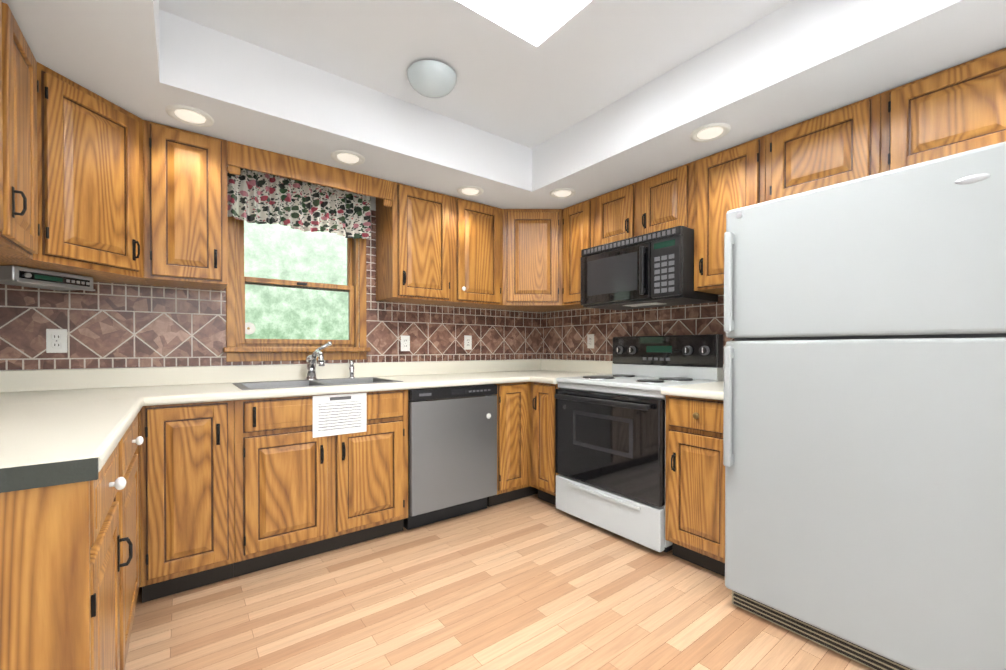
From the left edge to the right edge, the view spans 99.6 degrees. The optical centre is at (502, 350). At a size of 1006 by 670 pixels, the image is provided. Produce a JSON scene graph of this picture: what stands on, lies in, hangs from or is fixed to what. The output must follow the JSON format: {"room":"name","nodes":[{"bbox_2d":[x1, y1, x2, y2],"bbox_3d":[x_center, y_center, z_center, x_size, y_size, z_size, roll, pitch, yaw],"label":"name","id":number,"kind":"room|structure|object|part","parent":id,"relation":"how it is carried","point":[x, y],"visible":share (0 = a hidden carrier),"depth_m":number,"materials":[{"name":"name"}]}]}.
{"room":"kitchen","nodes":[
{"label":"kitchen","id":0,"kind":"room"},
{"bbox_2d":[0,197,521,370],"bbox_3d":[-1.062,-0.379,3.012,3.750,2.950,0.150,0,0,-37],"label":"wall","id":1,"kind":"structure","parent":0,"point":[373,203],"depth_m":2.86,"materials":[{"name":"white paint"}]},
{"bbox_2d":[0,0,11,243],"bbox_3d":[-1.536,-0.720,1.050,0.323,0.758,0.397,0,0,-37],"label":"upper cabinet","id":2,"kind":"object","parent":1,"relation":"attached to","point":[5,12],"depth_m":1.32,"materials":[{"name":"brown wood"}]},
{"bbox_2d":[0,14,67,263],"bbox_3d":[-1.771,-0.722,1.406,0.379,0.758,0.455,0,0,-37],"label":"upper cabinet","id":3,"kind":"object","parent":1,"relation":"attached to","point":[37,90],"depth_m":1.58,"materials":[{"name":"brown wood"}]},
{"bbox_2d":[0,77,151,285],"bbox_3d":[-1.964,-0.725,1.849,0.608,0.758,0.608,0,0,-37],"label":"upper cabinet","id":4,"kind":"object","parent":1,"relation":"attached to","point":[96,186],"depth_m":1.84,"materials":[{"name":"brown wood"}]},
{"bbox_2d":[0,265,94,290],"bbox_3d":[-2.031,-0.311,1.861,0.204,0.066,0.300,0,0,8],"label":"under-cabinet radio","id":5,"kind":"object","parent":4,"relation":"attached to","point":[29,277],"visible":1,"depth_m":1.82,"materials":[{"name":"silver metal"}]},
{"bbox_2d":[144,120,231,290],"bbox_3d":[-1.680,-0.728,2.208,0.401,0.758,0.379,0,0,-37],"label":"upper cabinet","id":6,"kind":"object","parent":1,"relation":"attached to","point":[188,187],"depth_m":2.12,"materials":[{"name":"brown wood"}]},
{"bbox_2d":[223,217,370,361],"bbox_3d":[-1.317,-0.454,2.768,0.856,1.033,0.190,0,0,-37],"label":"window","id":7,"kind":"structure","parent":1,"relation":"in","point":[295,294],"depth_m":2.76,"materials":[{"name":"brown wood"}]},
{"bbox_2d":[227,165,370,238],"bbox_3d":[-1.245,-0.909,2.670,0.846,0.326,0.081,0,0,-37],"label":"valance curtain","id":8,"kind":"object","parent":7,"relation":"hanging from","point":[258,197],"visible":0.98,"depth_m":2.64,"materials":[{"name":"fabric"}]},
{"bbox_3d":[-1.251,-1.052,2.677,0.846,0.015,0.016,0,0,-37],"label":"rod","id":9,"kind":"part","parent":8,"relation":"part of","materials":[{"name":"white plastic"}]},
{"bbox_2d":[372,180,451,304],"bbox_3d":[-0.630,-0.733,3.039,0.455,0.758,0.323,0,0,-37],"label":"upper cabinet","id":10,"kind":"object","parent":1,"relation":"attached to","point":[414,225],"depth_m":2.90,"materials":[{"name":"brown wood"}]},
{"bbox_2d":[440,196,507,307],"bbox_3d":[-0.224,-0.735,3.316,0.526,0.758,0.371,0,0,-37],"label":"upper cabinet","id":11,"kind":"object","parent":1,"relation":"attached to","point":[479,231],"depth_m":3.19,"materials":[{"name":"brown wood"}]},
{"bbox_2d":[486,209,578,311],"bbox_3d":[0.263,-0.736,3.552,0.678,0.758,0.583,0,0,-37],"label":"upper cabinet","id":12,"kind":"object","parent":1,"relation":"attached to","point":[531,232],"depth_m":3.32,"materials":[{"name":"brown wood"}]},
{"bbox_2d":[125,494,872,669],"bbox_3d":[0.492,1.139,0.969,3.750,0.060,5.300,0,0,-37],"label":"floor","id":13,"kind":"structure","parent":0,"point":[533,582],"depth_m":1.79,"materials":[{"name":"laminate"}]},
{"bbox_2d":[0,429,130,669],"bbox_3d":[-1.192,0.675,0.842,0.610,0.870,0.535,0,0,-37],"label":"base cabinet","id":14,"kind":"object","parent":13,"relation":"on","point":[64,548],"depth_m":0.79,"materials":[{"name":"brown wood"}]},
{"bbox_2d":[0,369,151,492],"bbox_3d":[-1.373,0.170,1.094,0.630,0.145,1.193,0,0,-37],"label":"countertop","id":15,"kind":"structure","parent":14,"relation":"on","point":[62,426],"depth_m":1.22,"materials":[{"name":"beige"}]},
{"bbox_2d":[128,406,143,633],"bbox_3d":[-1.565,0.672,1.335,0.610,0.870,0.702,0,0,-37],"label":"base cabinet","id":16,"kind":"object","parent":13,"relation":"on","point":[136,429],"depth_m":1.63,"materials":[{"name":"brown wood"}]},
{"bbox_2d":[144,400,239,601],"bbox_3d":[-1.580,0.667,2.136,0.339,0.870,0.628,0,0,-37],"label":"base cabinet","id":17,"kind":"object","parent":13,"relation":"on","point":[175,499],"depth_m":1.89,"materials":[{"name":"brown wood"}]},
{"bbox_2d":[0,341,567,405],"bbox_3d":[-0.814,0.159,2.687,3.446,0.436,0.670,0,0,-37],"label":"countertop","id":18,"kind":"structure","parent":17,"relation":"on","point":[196,384],"depth_m":2.57,"materials":[{"name":"beige"}]},
{"bbox_2d":[233,377,402,389],"bbox_3d":[-1.079,0.282,2.499,0.830,0.194,0.485,0,0,-37],"label":"sink basin","id":19,"kind":"object","parent":18,"relation":"in","point":[309,381],"depth_m":2.54,"materials":[{"name":"silver metal"}]},
{"bbox_2d":[305,341,354,379],"bbox_3d":[-1.039,0.063,2.641,0.312,0.242,0.300,0,0,-37],"label":"faucet","id":20,"kind":"object","parent":18,"relation":"on","point":[311,359],"depth_m":2.64,"materials":[{"name":"silver metal"}]},
{"bbox_2d":[232,410,407,577],"bbox_3d":[-1.092,0.770,2.503,0.878,0.660,0.634,0,0,-37],"label":"base cabinet","id":21,"kind":"object","parent":13,"relation":"on","point":[308,485],"depth_m":2.21,"materials":[{"name":"brown wood"}]},
{"bbox_2d":[403,384,496,529],"bbox_3d":[-0.476,0.663,2.949,0.634,0.868,0.630,0,0,-37],"label":"dishwasher","id":22,"kind":"object","parent":13,"relation":"on","point":[452,452],"visible":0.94,"depth_m":2.68,"materials":[{"name":"silver metal"}]},
{"bbox_2d":[487,382,527,506],"bbox_3d":[-0.121,0.660,3.242,0.280,0.870,0.628,0,0,-37],"label":"base cabinet","id":23,"kind":"object","parent":13,"relation":"on","point":[512,398],"depth_m":3.00,"materials":[{"name":"brown wood"}]},
{"bbox_2d":[528,382,557,505],"bbox_3d":[0.543,0.660,3.192,0.678,0.870,0.287,0,0,-37],"label":"base cabinet","id":24,"kind":"object","parent":13,"relation":"on","point":[541,396],"depth_m":3.00,"materials":[{"name":"brown wood"}]},
{"bbox_2d":[528,360,613,383],"bbox_3d":[0.545,0.153,3.154,0.716,0.139,0.226,0,0,-37],"label":"countertop","id":25,"kind":"structure","parent":24,"relation":"on","point":[538,371],"depth_m":3.50,"materials":[{"name":"beige"}]},
{"bbox_2d":[555,334,722,551],"bbox_3d":[0.836,0.498,2.731,0.730,1.200,0.797,0,0,-37],"label":"range","id":26,"kind":"object","parent":13,"relation":"on","point":[610,448],"visible":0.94,"depth_m":2.56,"materials":[{"name":"white"}]},
{"bbox_2d":[665,395,724,576],"bbox_3d":[1.227,0.666,2.288,0.680,0.870,0.379,0,0,-37],"label":"base cabinet","id":27,"kind":"object","parent":13,"relation":"on","point":[694,469],"depth_m":2.10,"materials":[{"name":"brown wood"}]},
{"bbox_2d":[661,381,723,399],"bbox_3d":[1.219,0.159,2.276,0.703,0.139,0.380,0,0,-37],"label":"countertop","id":28,"kind":"structure","parent":27,"relation":"on","point":[711,390],"depth_m":2.14,"materials":[{"name":"beige"}]},
{"bbox_2d":[723,141,1005,669],"bbox_3d":[1.503,0.255,1.710,0.838,1.700,0.840,0,0,-37],"label":"refrigerator","id":29,"kind":"object","parent":13,"relation":"on","point":[864,439],"visible":1,"depth_m":1.42,"materials":[{"name":"white metal"}]},
{"bbox_2d":[2,0,1005,208],"bbox_3d":[0.492,-1.496,0.952,3.750,0.790,5.300,0,0,-37],"label":"ceiling","id":30,"kind":"structure","parent":0,"point":[585,100],"depth_m":1.94,"materials":[{"name":"white paint"}]},
{"bbox_2d":[165,104,213,126],"bbox_3d":[-1.473,-1.104,2.000,0.186,0.014,0.186,0,0,-37],"label":"recessed light","id":31,"kind":"object","parent":30,"relation":"in","point":[189,115],"visible":1,"depth_m":1.99,"materials":[{"name":"white plastic"}]},
{"bbox_2d":[331,150,364,164],"bbox_3d":[-0.891,-1.107,2.441,0.186,0.014,0.186,0,0,-37],"label":"recessed light","id":32,"kind":"object","parent":30,"relation":"in","point":[345,157],"visible":1,"depth_m":2.43,"materials":[{"name":"white plastic"}]},
{"bbox_2d":[407,60,456,97],"bbox_3d":[-0.361,-1.361,2.164,0.250,0.094,0.250,0,0,-37],"label":"dome light","id":33,"kind":"object","parent":30,"relation":"attached to","point":[431,79],"visible":1,"depth_m":2.10,"materials":[{"name":"white glass"}]},
{"bbox_2d":[457,186,483,195],"bbox_3d":[-0.227,-1.110,2.956,0.186,0.014,0.186,0,0,-37],"label":"recessed light","id":34,"kind":"object","parent":30,"relation":"in","point":[469,191],"visible":0.98,"depth_m":2.94,"materials":[{"name":"white plastic"}]},
{"bbox_2d":[549,188,575,197],"bbox_3d":[0.420,-1.110,2.996,0.186,0.014,0.186,0,0,-37],"label":"recessed light","id":35,"kind":"object","parent":30,"relation":"in","point":[562,193],"visible":1,"depth_m":2.98,"materials":[{"name":"white plastic"}]},
{"bbox_2d":[690,123,730,141],"bbox_3d":[1.050,-1.105,2.155,0.186,0.014,0.186,0,0,-37],"label":"recessed light","id":36,"kind":"object","parent":30,"relation":"in","point":[711,132],"visible":1,"depth_m":2.15,"materials":[{"name":"white plastic"}]},
{"bbox_2d":[554,359,723,380],"bbox_3d":[1.927,-0.372,2.047,0.150,2.950,5.000,0,0,-37],"label":"wall","id":37,"kind":"structure","parent":0,"point":[722,367],"depth_m":2.65,"materials":[{"name":"white paint"}]},
{"bbox_2d":[556,199,591,307],"bbox_3d":[0.635,-0.735,3.303,0.385,0.758,0.367,0,0,-37],"label":"upper cabinet","id":38,"kind":"object","parent":37,"relation":"attached to","point":[574,222],"depth_m":3.25,"materials":[{"name":"brown wood"}]},
{"bbox_2d":[592,184,631,246],"bbox_3d":[0.886,-0.915,3.023,0.323,0.393,0.379,0,0,-37],"label":"upper cabinet","id":39,"kind":"object","parent":37,"relation":"attached to","point":[611,211],"depth_m":2.93,"materials":[{"name":"brown wood"}]},
{"bbox_2d":[632,162,691,236],"bbox_3d":[1.115,-0.913,2.720,0.323,0.393,0.380,0,0,-37],"label":"upper cabinet","id":40,"kind":"object","parent":37,"relation":"attached to","point":[662,201],"depth_m":2.62,"materials":[{"name":"brown wood"}]},
{"bbox_2d":[581,226,717,309],"bbox_3d":[0.937,-0.510,2.826,0.478,0.410,0.753,0,0,-37],"label":"microwave","id":41,"kind":"object","parent":40,"relation":"attached to","point":[652,269],"visible":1,"depth_m":2.62,"materials":[{"name":"black plastic"}]},
{"bbox_2d":[692,136,763,294],"bbox_3d":[1.345,-0.729,2.418,0.323,0.758,0.379,0,0,-37],"label":"upper cabinet","id":42,"kind":"object","parent":37,"relation":"attached to","point":[724,181],"depth_m":2.36,"materials":[{"name":"brown wood"}]},
{"bbox_2d":[764,97,871,201],"bbox_3d":[1.595,-0.917,2.086,0.323,0.378,0.449,0,0,-37],"label":"upper cabinet","id":43,"kind":"object","parent":37,"relation":"attached to","point":[833,147],"depth_m":1.98,"materials":[{"name":"brown wood"}]},
{"bbox_2d":[872,48,1005,174],"bbox_3d":[1.867,-0.914,1.728,0.323,0.378,0.450,0,0,-37],"label":"upper cabinet","id":44,"kind":"object","parent":37,"relation":"attached to","point":[960,108],"depth_m":1.66,"materials":[{"name":"brown wood"}]},
{"bbox_3d":[-0.942,-0.358,-0.127,0.150,2.950,5.000,0,0,-37],"label":"wall","id":45,"kind":"structure","parent":0,"visible":0},
{"bbox_2d":[0,210,539,369],"bbox_3d":[-1.011,-0.455,2.944,3.446,1.077,0.002,0,0,-37],"label":"tile backsplash","id":46,"kind":"structure","parent":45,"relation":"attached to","point":[111,325],"depth_m":2.35,"materials":[{"name":"brown tile"}]},
{"bbox_2d":[46,329,66,352],"bbox_3d":[-2.168,-0.048,2.064,0.072,0.116,0.010,0,0,-37],"label":"electrical outlet","id":47,"kind":"object","parent":46,"relation":"attached to","point":[56,340],"visible":1,"depth_m":2.06,"materials":[{"name":"white plastic"}]},
{"bbox_2d":[401,335,409,350],"bbox_3d":[-0.725,-0.055,3.157,0.072,0.116,0.010,0,0,-37],"label":"electrical outlet","id":48,"kind":"object","parent":46,"relation":"attached to","point":[405,343],"visible":1,"depth_m":3.15,"materials":[{"name":"white plastic"}]},
{"bbox_2d":[464,335,471,349],"bbox_3d":[-0.287,-0.067,3.489,0.072,0.116,0.010,0,0,-37],"label":"electrical outlet","id":49,"kind":"object","parent":46,"relation":"attached to","point":[467,342],"visible":1,"depth_m":3.48,"materials":[{"name":"white plastic"}]},
{"bbox_2d":[540,294,733,363],"bbox_3d":[0.981,-0.146,3.156,0.002,0.457,2.069,0,0,-37],"label":"tile backsplash","id":50,"kind":"structure","parent":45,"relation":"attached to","point":[563,333],"depth_m":3.33,"materials":[{"name":"brown tile"}]},
{"bbox_2d":[587,334,593,347],"bbox_3d":[0.720,-0.077,3.493,0.010,0.116,0.072,0,0,-37],"label":"electrical outlet","id":51,"kind":"object","parent":50,"relation":"attached to","point":[590,340],"visible":1,"depth_m":3.49,"materials":[{"name":"white plastic"}]}
]}

